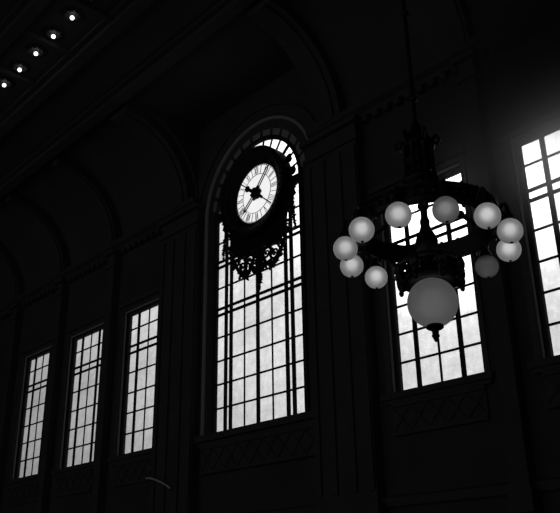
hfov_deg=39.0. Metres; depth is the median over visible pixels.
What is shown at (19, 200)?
trim
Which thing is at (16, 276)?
trim
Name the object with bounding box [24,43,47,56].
ceiling light
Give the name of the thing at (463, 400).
window
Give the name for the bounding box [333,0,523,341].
chandelier
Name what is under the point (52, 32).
ceiling light
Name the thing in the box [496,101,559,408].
window
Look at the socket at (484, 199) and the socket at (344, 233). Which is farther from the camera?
the socket at (344, 233)
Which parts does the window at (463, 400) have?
bead moulding, frame, sill, apron panel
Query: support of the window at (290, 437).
in the wall
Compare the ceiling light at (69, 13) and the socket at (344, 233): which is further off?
the ceiling light at (69, 13)
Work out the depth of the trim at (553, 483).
13.55 m
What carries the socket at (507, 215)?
attached to the chandelier at (430, 280)
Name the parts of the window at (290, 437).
sill, apron panel, frame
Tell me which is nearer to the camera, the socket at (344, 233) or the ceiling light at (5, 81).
the socket at (344, 233)
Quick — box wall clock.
[220,145,296,290]
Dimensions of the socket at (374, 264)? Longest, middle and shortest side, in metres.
0.124 x 0.124 x 0.100 m
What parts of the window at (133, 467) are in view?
sill, apron panel, bead moulding, frame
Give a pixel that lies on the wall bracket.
(147, 478)
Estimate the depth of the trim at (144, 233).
25.24 m
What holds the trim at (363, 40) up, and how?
attached to the wall
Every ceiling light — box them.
[0,75,15,87]
[9,60,31,72]
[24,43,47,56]
[42,25,65,40]
[60,6,84,21]
[83,0,102,3]
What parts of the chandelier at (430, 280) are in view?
globe, arm, globe, globe, arm, globe, stay rod, globe, arm, suspension rod, crown, stay rod, stem, globe, arm, globe, stay rod, arm, globe, globe, arm, globe, globe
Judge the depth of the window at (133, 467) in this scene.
22.18 m
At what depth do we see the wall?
15.95 m
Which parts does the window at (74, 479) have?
sill, apron panel, bead moulding, frame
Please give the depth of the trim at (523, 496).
13.56 m
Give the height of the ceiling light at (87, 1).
0.155 m
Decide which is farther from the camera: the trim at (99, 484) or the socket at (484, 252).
the trim at (99, 484)
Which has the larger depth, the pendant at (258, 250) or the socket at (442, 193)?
the pendant at (258, 250)
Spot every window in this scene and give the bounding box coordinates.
[4,336,52,505]
[51,312,104,497]
[107,286,159,486]
[193,101,315,475]
[368,146,495,436]
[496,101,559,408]
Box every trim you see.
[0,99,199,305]
[0,196,198,321]
[0,240,24,511]
[6,191,70,512]
[53,154,122,512]
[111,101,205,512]
[243,0,535,107]
[246,476,559,512]
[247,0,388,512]
[305,0,559,138]
[441,0,543,512]
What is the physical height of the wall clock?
3.962 m
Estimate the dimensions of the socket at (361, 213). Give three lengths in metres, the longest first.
0.124 x 0.124 x 0.100 m
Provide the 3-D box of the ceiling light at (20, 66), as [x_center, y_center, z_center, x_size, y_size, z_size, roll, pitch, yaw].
[-6.552,-4.722,19.918,0.560,0.155,0.560,19,-30,-39]
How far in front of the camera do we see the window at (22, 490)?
26.44 m
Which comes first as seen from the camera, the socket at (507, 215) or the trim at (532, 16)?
the socket at (507, 215)
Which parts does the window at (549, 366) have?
bead moulding, frame, sill, apron panel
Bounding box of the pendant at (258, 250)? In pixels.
[255,247,263,290]
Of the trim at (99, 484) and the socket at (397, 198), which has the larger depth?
the trim at (99, 484)
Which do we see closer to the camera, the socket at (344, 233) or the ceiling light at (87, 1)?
the socket at (344, 233)
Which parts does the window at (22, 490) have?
sill, apron panel, bead moulding, frame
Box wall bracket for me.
[145,477,171,489]
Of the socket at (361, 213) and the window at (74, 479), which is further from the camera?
the window at (74, 479)
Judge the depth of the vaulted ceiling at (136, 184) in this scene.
24.84 m
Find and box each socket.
[339,229,349,237]
[354,209,367,218]
[370,259,380,267]
[391,194,403,203]
[437,189,450,198]
[479,195,492,204]
[479,248,491,256]
[501,211,514,219]
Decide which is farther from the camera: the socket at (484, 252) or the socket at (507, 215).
the socket at (484, 252)
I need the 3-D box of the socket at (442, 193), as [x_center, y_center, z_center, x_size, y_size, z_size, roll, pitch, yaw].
[1.436,-0.541,6.929,0.124,0.100,0.124,0,-25,-2]
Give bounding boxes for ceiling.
[0,0,295,199]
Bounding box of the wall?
[0,14,559,512]

